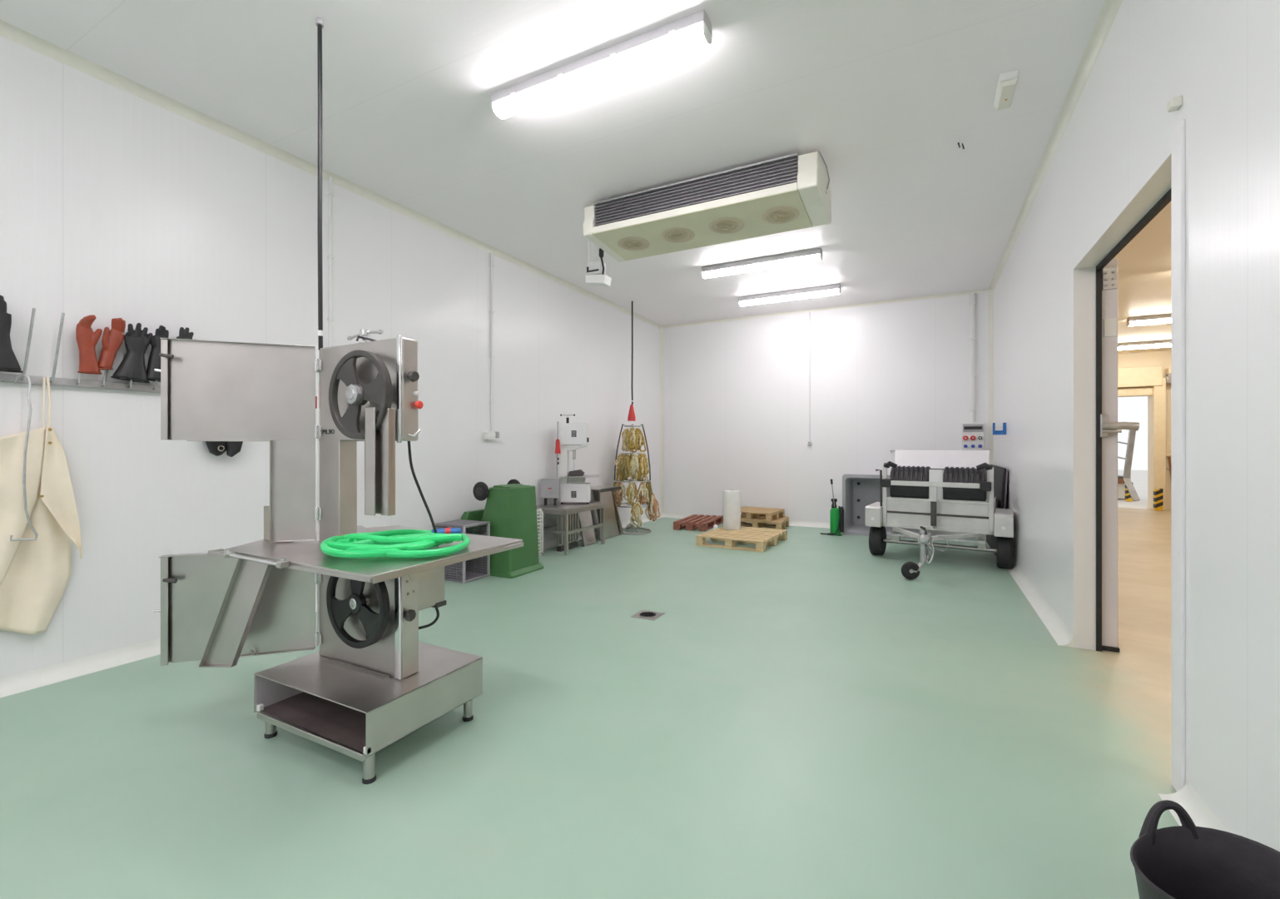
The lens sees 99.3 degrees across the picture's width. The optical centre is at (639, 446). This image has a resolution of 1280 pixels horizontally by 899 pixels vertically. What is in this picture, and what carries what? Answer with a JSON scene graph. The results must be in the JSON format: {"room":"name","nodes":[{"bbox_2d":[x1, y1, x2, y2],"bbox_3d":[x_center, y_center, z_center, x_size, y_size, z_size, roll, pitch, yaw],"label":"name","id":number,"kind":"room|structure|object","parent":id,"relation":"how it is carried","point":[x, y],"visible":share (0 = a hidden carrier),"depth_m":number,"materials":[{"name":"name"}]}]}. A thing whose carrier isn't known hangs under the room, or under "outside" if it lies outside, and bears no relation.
{"room":"processing plant","nodes":[
{"label":"processing plant","id":0,"kind":"room"},
{"bbox_2d":[0,35,659,678],"bbox_3d":[-2.608,-0.493,5.151,0.120,3.786,13.106,0,0,28],"label":"wall","id":1,"kind":"structure","parent":0,"point":[115,202],"depth_m":3.98,"materials":[{"name":"paint"}]},
{"bbox_2d":[0,307,160,392],"bbox_3d":[-3.427,-0.574,3.290,0.156,0.424,2.050,0,0,28],"label":"wall rack","id":2,"kind":"object","parent":1,"relation":"attached to","point":[9,378],"visible":0.65,"depth_m":3.28,"materials":[{"name":"metal"}]},
{"bbox_2d":[0,295,23,372],"bbox_3d":[-3.558,-0.629,3.025,0.099,0.421,0.171,0,0,28],"label":"glove","id":3,"kind":"object","parent":2,"relation":"hanging from","point":[8,361],"visible":1,"depth_m":3.02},
{"bbox_2d":[9,372,38,540],"bbox_3d":[-3.507,0.060,3.083,0.086,0.956,0.107,0,0,28],"label":"wire hook","id":4,"kind":"object","parent":2,"relation":"hanging from","point":[22,374],"visible":1,"depth_m":3.08,"materials":[{"name":"metal"}]},
{"bbox_2d":[0,377,83,634],"bbox_3d":[-3.554,0.347,3.076,0.102,1.509,0.566,0,0,27],"label":"apron","id":5,"kind":"object","parent":2,"relation":"hanging from","point":[35,574],"visible":0.98,"depth_m":3.15,"materials":[{"name":"beige fabric"}]},
{"bbox_2d":[75,314,102,374],"bbox_3d":[-3.387,-0.626,3.347,0.096,0.355,0.100,0,0,-12],"label":"glove","id":6,"kind":"object","parent":2,"relation":"hanging from","point":[86,339],"visible":1,"depth_m":3.32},
{"bbox_2d":[98,317,125,369],"bbox_3d":[-3.343,-0.646,3.432,0.079,0.339,0.142,0,0,28],"label":"glove","id":7,"kind":"object","parent":2,"relation":"hanging from","point":[111,340],"visible":1,"depth_m":3.42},
{"bbox_2d":[110,322,153,382],"bbox_3d":[-3.297,-0.612,3.523,0.101,0.389,0.202,0,0,23],"label":"glove","id":8,"kind":"object","parent":2,"relation":"hanging from","point":[132,366],"visible":1,"depth_m":3.52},
{"bbox_2d":[146,325,168,382],"bbox_3d":[-3.237,-0.623,3.636,0.092,0.379,0.136,0,0,34],"label":"glove","id":9,"kind":"object","parent":2,"relation":"hanging from","point":[154,361],"visible":0.68,"depth_m":3.62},
{"bbox_2d":[176,327,193,339],"bbox_3d":[-3.165,-0.634,3.774,0.093,0.385,0.150,0,0,22],"label":"glove","id":10,"kind":"object","parent":2,"relation":"hanging from","point":[183,333],"visible":0.12,"depth_m":3.77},
{"bbox_2d":[205,441,243,456],"bbox_3d":[-3.067,-0.160,4.013,0.113,0.482,0.254,0,0,28],"label":"tool bag","id":11,"kind":"object","parent":2,"relation":"hanging from","point":[215,448],"visible":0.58,"depth_m":3.98,"materials":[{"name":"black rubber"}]},
{"bbox_2d":[327,176,334,347],"bbox_3d":[-2.717,-1.208,4.775,0.036,2.316,0.040,0,0,28],"label":"conduit","id":12,"kind":"object","parent":1,"relation":"attached to","point":[329,193],"visible":0.71,"depth_m":4.76,"materials":[{"name":"white plastic"}]},
{"bbox_2d":[0,19,663,328],"bbox_3d":[-2.556,-2.356,5.056,0.060,0.060,12.986,0,0,28],"label":"trim","id":13,"kind":"structure","parent":1,"relation":"attached to","point":[12,32],"depth_m":4.14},
{"bbox_2d":[0,512,663,697],"bbox_3d":[-2.545,1.357,5.050,0.085,0.085,12.986,0,0,28],"label":"baseboard","id":14,"kind":"structure","parent":1,"relation":"attached to","point":[10,685],"depth_m":3.37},
{"bbox_2d":[484,431,499,440],"bbox_3d":[-1.781,-0.125,6.526,0.070,0.100,0.190,0,0,28],"label":"box","id":15,"kind":"object","parent":1,"relation":"attached to","point":[488,435],"visible":1,"depth_m":6.49,"materials":[{"name":"white plastic"}]},
{"bbox_2d":[489,253,494,431],"bbox_3d":[-1.782,-1.248,6.555,0.040,2.156,0.044,0,0,28],"label":"conduit","id":16,"kind":"object","parent":1,"relation":"attached to","point":[492,265],"visible":0.95,"depth_m":6.54,"materials":[{"name":"white plastic"}]},
{"bbox_2d":[659,327,664,512],"bbox_3d":[0.441,-0.533,10.785,0.055,3.706,0.055,0,0,28],"label":"trim","id":17,"kind":"structure","parent":1,"relation":"attached to","point":[662,329],"depth_m":10.80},
{"bbox_2d":[0,0,1105,325],"bbox_3d":[-0.092,-2.446,3.833,5.800,0.120,13.106,0,0,28],"label":"ceiling","id":18,"kind":"structure","parent":0,"point":[887,92],"depth_m":3.80,"materials":[{"name":"paint"}]},
{"bbox_2d":[315,17,323,408],"bbox_3d":[-1.781,-1.298,3.038,0.060,2.176,0.060,0,0,28],"label":"hanging cable","id":19,"kind":"object","parent":18,"relation":"hanging from","point":[319,22],"visible":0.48,"depth_m":3.03,"materials":[{"name":"black plastic"}]},
{"bbox_2d":[585,239,611,287],"bbox_3d":[-0.480,-2.109,6.234,0.271,0.555,0.160,0,0,28],"label":"junction box","id":20,"kind":"object","parent":18,"relation":"hanging from","point":[596,276],"visible":0.85,"depth_m":6.18,"materials":[{"name":"white plastic"}]},
{"bbox_2d":[491,9,712,119],"bbox_3d":[-0.300,-2.320,3.372,1.530,0.132,0.143,0,0,28],"label":"lamp","id":21,"kind":"object","parent":18,"relation":"attached to","point":[691,32],"visible":1,"depth_m":3.27,"materials":[{"name":"white"}]},
{"bbox_2d":[627,301,635,421],"bbox_3d":[-0.138,-1.401,8.956,0.132,1.970,0.132,0,0,28],"label":"hanging cable","id":22,"kind":"object","parent":18,"relation":"hanging from","point":[631,417],"visible":1,"depth_m":8.94,"materials":[{"name":"black plastic"}]},
{"bbox_2d":[582,150,831,262],"bbox_3d":[0.603,-2.193,5.097,2.250,0.386,0.730,0,0,28],"label":"air cooler unit","id":23,"kind":"object","parent":18,"relation":"attached to","point":[792,191],"visible":1,"depth_m":4.86,"materials":[{"name":"metal"}]},
{"bbox_2d":[624,239,642,248],"bbox_3d":[-0.064,-2.018,5.440,0.186,0.022,0.186,0,0,28],"label":"grille","id":24,"kind":"object","parent":23,"relation":"attached to","point":[628,244],"depth_m":5.44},
{"bbox_2d":[668,231,687,240],"bbox_3d":[0.361,-2.018,5.217,0.186,0.022,0.186,0,0,28],"label":"grille","id":25,"kind":"object","parent":23,"relation":"attached to","point":[672,235],"depth_m":5.23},
{"bbox_2d":[591,188,812,260],"bbox_3d":[0.554,-2.035,5.111,1.950,0.070,0.690,0,0,28],"label":"drip tray","id":26,"kind":"object","parent":23,"relation":"on","point":[776,210],"depth_m":5.00,"materials":[{"name":"metal"}]},
{"bbox_2d":[716,221,736,231],"bbox_3d":[0.796,-2.018,4.990,0.186,0.022,0.186,0,0,28],"label":"grille","id":27,"kind":"object","parent":23,"relation":"attached to","point":[721,225],"depth_m":5.00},
{"bbox_2d":[768,209,791,221],"bbox_3d":[1.230,-2.018,4.762,0.186,0.022,0.186,0,0,28],"label":"grille","id":28,"kind":"object","parent":23,"relation":"attached to","point":[776,215],"depth_m":4.76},
{"bbox_2d":[701,248,822,278],"bbox_3d":[1.525,-2.320,6.943,1.530,0.132,0.143,0,0,28],"label":"lamp","id":29,"kind":"object","parent":18,"relation":"attached to","point":[814,255],"visible":1,"depth_m":6.87,"materials":[{"name":"white"}]},
{"bbox_2d":[739,283,840,306],"bbox_3d":[2.286,-2.320,8.396,1.530,0.132,0.143,0,0,28],"label":"lamp","id":30,"kind":"object","parent":18,"relation":"attached to","point":[831,290],"visible":1,"depth_m":8.33,"materials":[{"name":"white"}]},
{"bbox_2d":[993,69,1019,110],"bbox_3d":[2.422,-2.344,3.597,0.105,0.085,0.320,0,0,28],"label":"lamp","id":31,"kind":"object","parent":18,"relation":"attached to","point":[1007,83],"visible":1,"depth_m":3.53,"materials":[{"name":"white plastic"}]},
{"bbox_2d":[0,469,1179,898],"bbox_3d":[13.429,1.460,14.866,22.000,0.120,45.200,0,0,28],"label":"floor","id":32,"kind":"structure","parent":0,"point":[803,716],"depth_m":2.47,"materials":[{"name":"green paint"}]},
{"bbox_2d":[153,328,523,783],"bbox_3d":[-1.456,0.406,2.755,1.418,1.987,1.090,0,0,28],"label":"bandsaw","id":33,"kind":"object","parent":32,"relation":"on","point":[370,683],"visible":0.99,"depth_m":2.65,"materials":[{"name":"metal"}]},
{"bbox_2d":[262,691,365,751],"bbox_3d":[-1.333,1.274,2.720,0.812,0.004,0.649,0,0,28],"label":"tray","id":34,"kind":"object","parent":33,"relation":"on","point":[339,727],"depth_m":2.53,"materials":[{"name":"metal"}]},
{"bbox_2d":[320,526,470,558],"bbox_3d":[-1.134,0.445,2.542,0.653,0.084,0.488,0,0,-21],"label":"garden hose","id":35,"kind":"object","parent":33,"relation":"on","point":[396,543],"visible":1,"depth_m":2.47,"materials":[{"name":"green plastic"}]},
{"bbox_2d":[431,600,446,607],"bbox_3d":[-1.046,0.800,2.774,0.094,0.024,0.064,0,0,28],"label":"cable","id":36,"kind":"object","parent":33,"relation":"attached to","point":[436,603],"depth_m":2.74,"materials":[{"name":"rubber"}]},
{"bbox_2d":[435,519,490,583],"bbox_3d":[-1.895,1.105,5.801,0.430,0.589,0.372,0,0,28],"label":"plastic crate","id":37,"kind":"object","parent":32,"relation":"on","point":[452,572],"visible":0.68,"depth_m":5.82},
{"bbox_2d":[459,479,544,578],"bbox_3d":[-1.559,0.895,6.173,0.770,1.009,0.600,0,0,28],"label":"machine","id":38,"kind":"object","parent":32,"relation":"on","point":[510,508],"visible":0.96,"depth_m":5.94,"materials":[{"name":"green plastic"}]},
{"bbox_2d":[536,508,543,556],"bbox_3d":[-1.369,1.100,6.756,0.034,0.600,0.500,0,0,28],"label":"panel","id":39,"kind":"object","parent":32,"relation":"on","point":[540,511],"visible":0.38,"depth_m":6.92,"materials":[{"name":"white plastic"}]},
{"bbox_2d":[556,512,579,551],"bbox_3d":[-0.979,1.130,7.399,0.080,0.540,0.440,0,0,28],"label":"grate","id":40,"kind":"object","parent":32,"relation":"on","point":[573,518],"visible":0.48,"depth_m":7.38,"materials":[{"name":"metal"}]},
{"bbox_2d":[536,501,607,555],"bbox_3d":[-0.959,1.100,7.512,0.570,0.600,1.020,0,0,28],"label":"steel table","id":41,"kind":"object","parent":32,"relation":"on","point":[565,508],"visible":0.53,"depth_m":7.22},
{"bbox_2d":[540,478,560,506],"bbox_3d":[-1.212,0.623,7.354,0.242,0.355,0.125,0,0,1],"label":"case","id":42,"kind":"object","parent":41,"relation":"on","point":[550,488],"visible":1,"depth_m":7.30,"materials":[{"name":"grey plastic"}]},
{"bbox_2d":[555,414,599,503],"bbox_3d":[-0.878,0.175,7.568,0.595,1.250,0.399,0,0,1],"label":"bandsaw","id":43,"kind":"object","parent":41,"relation":"on","point":[573,436],"visible":0.98,"depth_m":7.51,"materials":[{"name":"white metal"}]},
{"bbox_2d":[557,456,559,476],"bbox_3d":[-1.132,0.280,7.511,0.038,0.280,0.019,0,0,1],"label":"switch plate","id":44,"kind":"object","parent":43,"relation":"attached to","point":[558,456],"depth_m":7.50,"materials":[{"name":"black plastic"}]},
{"bbox_2d":[579,510,597,546],"bbox_3d":[-0.754,1.150,7.743,0.140,0.500,0.340,0,0,28],"label":"sheet","id":45,"kind":"object","parent":32,"relation":"on","point":[585,518],"visible":0.71,"depth_m":7.72,"materials":[{"name":"metal"}]},
{"bbox_2d":[590,486,623,540],"bbox_3d":[-0.578,1.016,8.419,0.405,0.768,0.740,0,0,28],"label":"bench","id":46,"kind":"object","parent":32,"relation":"on","point":[613,528],"visible":0.78,"depth_m":8.32,"materials":[{"name":"grey metal"}]},
{"bbox_2d":[614,424,651,534],"bbox_3d":[-0.123,0.516,8.926,0.626,1.766,0.626,0,0,28],"label":"stand","id":47,"kind":"object","parent":32,"relation":"on","point":[631,526],"visible":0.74,"depth_m":8.91,"materials":[{"name":"metal"}]},
{"bbox_2d":[613,481,625,506],"bbox_3d":[-0.330,0.769,8.752,0.175,0.413,0.179,0,0,-31],"label":"bundle","id":48,"kind":"object","parent":47,"relation":"hanging from","point":[618,494],"visible":0.81,"depth_m":8.71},
{"bbox_2d":[614,453,625,481],"bbox_3d":[-0.308,0.344,8.882,0.215,0.460,0.228,0,0,16],"label":"bundle","id":49,"kind":"object","parent":47,"relation":"hanging from","point":[620,457],"visible":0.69,"depth_m":8.84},
{"bbox_2d":[618,453,630,481],"bbox_3d":[-0.211,0.346,8.766,0.197,0.465,0.256,0,0,28],"label":"bundle","id":50,"kind":"object","parent":47,"relation":"hanging from","point":[624,468],"visible":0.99,"depth_m":8.70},
{"bbox_2d":[621,427,630,451],"bbox_3d":[-0.219,-0.101,8.892,0.190,0.387,0.175,0,0,28],"label":"bundle","id":51,"kind":"object","parent":47,"relation":"hanging from","point":[625,434],"visible":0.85,"depth_m":8.86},
{"bbox_2d":[624,482,637,506],"bbox_3d":[-0.142,0.773,8.653,0.191,0.422,0.204,0,0,28],"label":"bundle","id":52,"kind":"object","parent":47,"relation":"hanging from","point":[631,493],"visible":0.98,"depth_m":8.62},
{"bbox_2d":[627,482,637,499],"bbox_3d":[-0.128,0.774,9.180,0.187,0.422,0.190,0,0,6],"label":"bundle","id":53,"kind":"object","parent":47,"relation":"hanging from","point":[634,483],"visible":0.07,"depth_m":9.16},
{"bbox_2d":[627,427,638,452],"bbox_3d":[-0.127,-0.095,8.834,0.197,0.404,0.174,0,0,28],"label":"bundle","id":54,"kind":"object","parent":47,"relation":"hanging from","point":[632,439],"visible":1,"depth_m":8.80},
{"bbox_2d":[628,453,640,481],"bbox_3d":[-0.089,0.339,8.750,0.191,0.451,0.210,0,0,28],"label":"bundle","id":55,"kind":"object","parent":47,"relation":"hanging from","point":[634,465],"visible":1,"depth_m":8.70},
{"bbox_2d":[630,501,643,526],"bbox_3d":[-0.044,1.081,8.646,0.206,0.392,0.272,0,0,41],"label":"bundle","id":56,"kind":"object","parent":47,"relation":"hanging from","point":[637,509],"visible":1,"depth_m":8.59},
{"bbox_2d":[635,427,646,451],"bbox_3d":[-0.011,-0.101,8.886,0.232,0.392,0.150,0,0,1],"label":"bundle","id":57,"kind":"object","parent":47,"relation":"hanging from","point":[639,435],"visible":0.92,"depth_m":8.86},
{"bbox_2d":[635,453,647,481],"bbox_3d":[0.027,0.343,8.825,0.214,0.461,0.232,0,0,28],"label":"bundle","id":58,"kind":"object","parent":47,"relation":"hanging from","point":[642,468],"visible":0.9,"depth_m":8.75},
{"bbox_2d":[635,481,649,505],"bbox_3d":[0.046,0.775,8.718,0.207,0.423,0.206,0,0,28],"label":"bundle","id":59,"kind":"object","parent":47,"relation":"hanging from","point":[642,493],"visible":0.94,"depth_m":8.68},
{"bbox_2d":[638,453,649,481],"bbox_3d":[0.046,0.346,8.922,0.197,0.460,0.175,0,0,-45],"label":"bundle","id":60,"kind":"object","parent":47,"relation":"hanging from","point":[644,454],"visible":0.27,"depth_m":8.91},
{"bbox_2d":[644,480,653,503],"bbox_3d":[0.130,0.764,8.916,0.221,0.401,0.200,0,0,28],"label":"bundle","id":61,"kind":"object","parent":47,"relation":"hanging from","point":[648,486],"visible":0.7,"depth_m":8.85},
{"bbox_2d":[644,494,659,520],"bbox_3d":[0.206,1.002,8.867,0.202,0.439,0.224,0,0,-43],"label":"bundle","id":62,"kind":"object","parent":47,"relation":"hanging from","point":[652,509],"visible":0.92,"depth_m":8.84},
{"bbox_2d":[630,609,664,620],"bbox_3d":[0.067,1.397,4.503,0.210,0.006,0.210,0,0,28],"label":"floor drain","id":63,"kind":"object","parent":32,"relation":"on","point":[645,614],"visible":1,"depth_m":4.50,"materials":[{"name":"metal"}]},
{"bbox_2d":[673,514,723,531],"bbox_3d":[1.038,1.335,9.526,0.560,0.130,1.120,0,0,24],"label":"pallet","id":64,"kind":"object","parent":32,"relation":"on","point":[704,523],"visible":0.99,"depth_m":9.27,"materials":[{"name":"red wood"}]},
{"bbox_2d":[695,525,787,552],"bbox_3d":[1.499,1.328,7.907,0.970,0.144,1.150,0,0,31],"label":"pallet","id":65,"kind":"object","parent":32,"relation":"on","point":[761,537],"visible":0.96,"depth_m":7.64,"materials":[{"name":"brown wood"}]},
{"bbox_2d":[723,490,740,530],"bbox_3d":[1.399,0.964,8.275,0.271,0.585,0.271,0,0,28],"label":"roll","id":66,"kind":"object","parent":65,"relation":"on","point":[731,498],"visible":1,"depth_m":8.16,"materials":[{"name":"white plastic"}]},
{"bbox_2d":[740,514,788,529],"bbox_3d":[2.053,1.315,9.310,0.854,0.170,0.805,0,0,24],"label":"pallet","id":67,"kind":"object","parent":32,"relation":"on","point":[781,523],"visible":0.46,"depth_m":9.18,"materials":[{"name":"beige wood"}]},
{"bbox_2d":[740,506,784,521],"bbox_3d":[1.991,1.158,9.309,0.757,0.144,0.759,0,0,32],"label":"pallet","id":68,"kind":"object","parent":67,"relation":"on","point":[771,513],"visible":0.73,"depth_m":9.15,"materials":[{"name":"beige wood"}]},
{"bbox_2d":[820,479,843,535],"bbox_3d":[3.042,0.959,8.594,0.343,0.881,0.210,0,0,28],"label":"sprayer","id":69,"kind":"object","parent":32,"relation":"on","point":[836,514],"visible":1,"depth_m":8.53,"materials":[{"name":"green plastic"}]},
{"bbox_2d":[842,474,928,539],"bbox_3d":[3.883,0.922,8.611,1.210,0.955,0.580,0,0,28],"label":"container","id":70,"kind":"object","parent":32,"relation":"on","point":[859,491],"visible":0.37,"depth_m":8.88,"materials":[{"name":"grey plastic"}]},
{"bbox_2d":[865,450,1013,579],"bbox_3d":[3.524,0.728,6.475,1.530,1.346,2.158,0,0,35],"label":"trailer","id":71,"kind":"object","parent":32,"relation":"on","point":[979,519],"visible":1,"depth_m":6.44,"materials":[{"name":"metal"}]},
{"bbox_2d":[889,466,931,498],"bbox_3d":[3.372,0.440,6.766,0.438,0.386,0.331,0,0,35],"label":"drum","id":72,"kind":"object","parent":71,"relation":"on","point":[913,473],"visible":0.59,"depth_m":6.65,"materials":[{"name":"black plastic"}]},
{"bbox_2d":[942,466,987,501],"bbox_3d":[3.849,0.440,6.436,0.438,0.386,0.331,0,0,35],"label":"drum","id":73,"kind":"object","parent":71,"relation":"on","point":[951,474],"visible":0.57,"depth_m":6.33,"materials":[{"name":"black plastic"}]},
{"bbox_2d":[986,464,1007,555],"bbox_3d":[4.807,0.835,7.343,0.102,1.130,1.530,0,0,28],"label":"board","id":74,"kind":"object","parent":32,"relation":"on","point":[1000,473],"visible":0.48,"depth_m":6.96,"materials":[{"name":"grey plastic"}]},
{"bbox_2d":[1117,441,1131,498],"bbox_3d":[12.421,0.505,14.988,1.700,1.790,1.320,0,0,28],"label":"metal staircase","id":75,"kind":"structure","parent":32,"relation":"on","point":[1121,486],"depth_m":14.25,"materials":[{"name":"metal"}]},
{"bbox_2d":[1125,482,1132,501],"bbox_3d":[12.425,1.159,13.812,0.126,0.481,0.126,0,0,28],"label":"striped post","id":76,"kind":"object","parent":32,"relation":"on","point":[1128,498],"visible":0.59,"depth_m":13.78,"materials":[{"name":"black"}]},
{"bbox_2d":[1153,488,1163,511],"bbox_3d":[11.270,1.159,11.821,0.126,0.481,0.126,0,0,28],"label":"striped post","id":77,"kind":"object","parent":32,"relation":"on","point":[1158,493],"visible":1,"depth_m":11.77,"materials":[{"name":"black"}]},
{"bbox_2d":[1130,799,1279,898],"bbox_3d":[1.457,1.193,1.291,0.435,0.414,0.435,0,0,-44],"label":"tub","id":78,"kind":"object","parent":32,"relation":"on","point":[1187,860],"visible":1,"depth_m":1.47,"materials":[{"name":"plastic"}]},
{"bbox_2d":[664,292,988,522],"bbox_3d":[2.919,-0.493,9.586,5.558,3.786,0.120,0,0,28],"label":"wall","id":79,"kind":"structure","parent":0,"point":[885,378],"depth_m":9.49,"materials":[{"name":"paint"}]},
{"bbox_2d":[807,440,811,445],"bbox_3d":[2.954,-0.058,9.472,0.070,0.075,0.050,0,0,28],"label":"wall switch","id":80,"kind":"object","parent":79,"relation":"attached to","point":[809,442],"visible":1,"depth_m":9.45,"materials":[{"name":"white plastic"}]},
{"bbox_2d":[808,312,810,440],"bbox_3d":[2.962,-1.213,9.486,0.037,2.246,0.031,0,0,28],"label":"conduit","id":81,"kind":"object","parent":79,"relation":"attached to","point":[809,320],"visible":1,"depth_m":9.47,"materials":[{"name":"white plastic"}]},
{"bbox_2d":[661,512,977,538],"bbox_3d":[2.872,1.357,9.495,5.558,0.085,0.085,0,0,28],"label":"baseboard","id":82,"kind":"structure","parent":79,"relation":"attached to","point":[791,523],"depth_m":9.48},
{"bbox_2d":[662,288,991,327],"bbox_3d":[2.881,-2.364,9.513,5.558,0.045,0.045,0,0,28],"label":"trim","id":83,"kind":"structure","parent":79,"relation":"attached to","point":[984,290],"depth_m":9.27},
{"bbox_2d":[961,421,984,450],"bbox_3d":[5.086,-0.057,8.306,0.295,0.617,0.136,0,0,28],"label":"box","id":84,"kind":"object","parent":79,"relation":"attached to","point":[972,433],"visible":0.92,"depth_m":8.27,"materials":[{"name":"white plastic"}]},
{"bbox_2d":[962,435,968,440],"bbox_3d":[4.978,-0.125,8.310,0.071,0.071,0.030,0,0,28],"label":"socket","id":85,"kind":"object","parent":84,"relation":"attached to","point":[964,437],"depth_m":8.31,"materials":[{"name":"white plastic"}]},
{"bbox_2d":[970,435,976,440],"bbox_3d":[5.064,-0.125,8.265,0.071,0.071,0.030,0,0,28],"label":"socket","id":86,"kind":"object","parent":84,"relation":"attached to","point":[972,437],"depth_m":8.25,"materials":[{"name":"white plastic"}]},
{"bbox_2d":[969,292,977,421],"bbox_3d":[5.110,-1.351,8.338,0.089,1.981,0.083,0,0,28],"label":"conduit","id":87,"kind":"object","parent":79,"relation":"attached to","point":[973,302],"visible":1,"depth_m":8.30,"materials":[{"name":"white plastic"}]},
{"bbox_2d":[993,0,1279,851],"bbox_3d":[2.423,-0.493,2.516,0.122,3.786,13.106,0,0,28],"label":"wall","id":88,"kind":"structure","parent":0,"point":[1110,165],"depth_m":2.09,"materials":[{"name":"paint"}]},
{"bbox_2d":[988,289,993,464],"bbox_3d":[5.316,-0.533,8.232,0.055,3.706,0.055,0,0,28],"label":"trim","id":89,"kind":"structure","parent":88,"relation":"attached to","point":[990,293],"depth_m":8.25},
{"bbox_2d":[992,422,1006,434],"bbox_3d":[4.596,-0.223,6.951,0.143,0.155,0.040,0,0,28],"label":"bracket","id":90,"kind":"object","parent":88,"relation":"attached to","point":[1004,431],"visible":1,"depth_m":6.93,"materials":[{"name":"blue plastic"}]},
{"bbox_2d":[1007,558,1073,647],"bbox_3d":[4.147,1.357,6.032,0.085,0.085,5.036,0,0,28],"label":"baseboard","id":91,"kind":"structure","parent":88,"relation":"attached to","point":[1062,635],"depth_m":4.55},
{"bbox_2d":[988,0,1123,292],"bbox_3d":[2.314,-2.356,2.505,0.060,0.060,12.986,0,0,28],"label":"trim","id":92,"kind":"structure","parent":88,"relation":"attached to","point":[1110,8],"depth_m":3.84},
{"bbox_2d":[1100,257,1139,652],"bbox_3d":[3.665,0.058,4.501,0.198,2.676,2.025,0,0,28],"label":"door","id":93,"kind":"structure","parent":88,"relation":"in","point":[1110,427],"depth_m":3.71,"materials":[{"name":"grey metal"}]},
{"bbox_2d":[1096,188,1170,651],"bbox_3d":[2.748,0.070,2.974,0.030,2.660,1.800,0,0,28],"label":"trim","id":94,"kind":"structure","parent":88,"relation":"attached to","point":[1165,200],"depth_m":3.71,"materials":[{"name":"black rubber"}]},
{"bbox_2d":[1166,95,1182,112],"bbox_3d":[2.173,-1.390,2.209,0.035,0.040,0.050,0,0,28],"label":"clip","id":95,"kind":"object","parent":88,"relation":"attached to","point":[1175,102],"visible":1,"depth_m":2.19,"materials":[{"name":"beige plastic"}]},
{"bbox_2d":[1170,119,1185,791],"bbox_3d":[2.182,0.050,2.204,0.014,2.700,0.099,0,0,28],"label":"trim","id":96,"kind":"structure","parent":88,"relation":"attached to","point":[1178,135],"depth_m":2.19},
{"bbox_2d":[1157,778,1228,832],"bbox_3d":[0.708,1.357,-0.535,0.085,0.085,6.110,0,0,28],"label":"baseboard","id":97,"kind":"structure","parent":88,"relation":"attached to","point":[1188,796],"depth_m":2.05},
{"bbox_2d":[1113,201,1170,353],"bbox_3d":[7.416,-2.150,3.341,7.960,0.100,19.200,0,0,28],"label":"ceiling","id":98,"kind":"structure","parent":0,"point":[1144,263],"depth_m":6.94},
{"bbox_2d":[1117,339,1170,350],"bbox_3d":[10.312,-2.034,10.853,1.600,0.132,0.143,0,0,28],"label":"lamp","id":99,"kind":"object","parent":98,"relation":"attached to","point":[1166,343],"visible":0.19,"depth_m":10.89,"materials":[{"name":"white"}]},
{"bbox_2d":[1117,342,1170,350],"bbox_3d":[10.312,-1.999,10.855,1.576,0.062,0.120,0,0,28],"label":"diffuser","id":100,"kind":"object","parent":99,"relation":"attached to","point":[1132,345],"depth_m":10.92,"materials":[{"name":"white"}]},
{"bbox_2d":[1126,313,1170,326],"bbox_3d":[8.703,-2.034,8.535,1.600,0.132,0.143,0,0,28],"label":"lamp","id":101,"kind":"object","parent":98,"relation":"attached to","point":[1158,319],"visible":0.39,"depth_m":8.74,"materials":[{"name":"white"}]},
{"bbox_2d":[1128,317,1170,326],"bbox_3d":[8.704,-1.999,8.537,1.576,0.062,0.120,0,0,28],"label":"diffuser","id":102,"kind":"object","parent":101,"relation":"attached to","point":[1138,321],"depth_m":8.75,"materials":[{"name":"white"}]},
{"bbox_2d":[1117,350,1170,509],"bbox_3d":[11.928,-0.350,11.956,8.160,3.500,0.250,0,0,28],"label":"wall","id":103,"kind":"structure","parent":0,"point":[1155,358],"depth_m":12.11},
{"bbox_2d":[1117,365,1162,396],"bbox_3d":[10.379,-1.445,12.491,2.400,0.630,0.200,0,0,28],"label":"trim","id":104,"kind":"structure","parent":103,"relation":"attached to","point":[1128,378],"depth_m":12.05,"materials":[{"name":"beige metal"}]},
{"bbox_2d":[1151,377,1165,510],"bbox_3d":[11.411,-0.050,11.961,0.200,2.900,0.180,0,0,28],"label":"trim","id":105,"kind":"structure","parent":103,"relation":"attached to","point":[1158,396],"depth_m":11.89,"materials":[{"name":"beige metal"}]},
{"bbox_2d":[1165,367,1170,384],"bbox_3d":[11.591,-1.530,11.850,0.220,0.340,0.250,0,0,28],"label":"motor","id":106,"kind":"object","parent":103,"relation":"attached to","point":[1168,371],"visible":0.49,"depth_m":11.81,"materials":[{"name":"metal"}]},
{"bbox_2d":[1165,442,1170,471],"bbox_3d":[11.621,-0.400,11.899,0.250,1.900,0.135,0,0,28],"label":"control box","id":107,"kind":"object","parent":103,"relation":"attached to","point":[1168,444],"visible":0.23,"depth_m":11.88,"materials":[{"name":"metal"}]},
{"bbox_2d":[1168,456,1170,476],"bbox_3d":[11.585,0.820,11.825,0.035,1.166,0.240,0,0,15],"label":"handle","id":108,"kind":"object","parent":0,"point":[1169,458],"visible":0.35,"depth_m":11.89,"materials":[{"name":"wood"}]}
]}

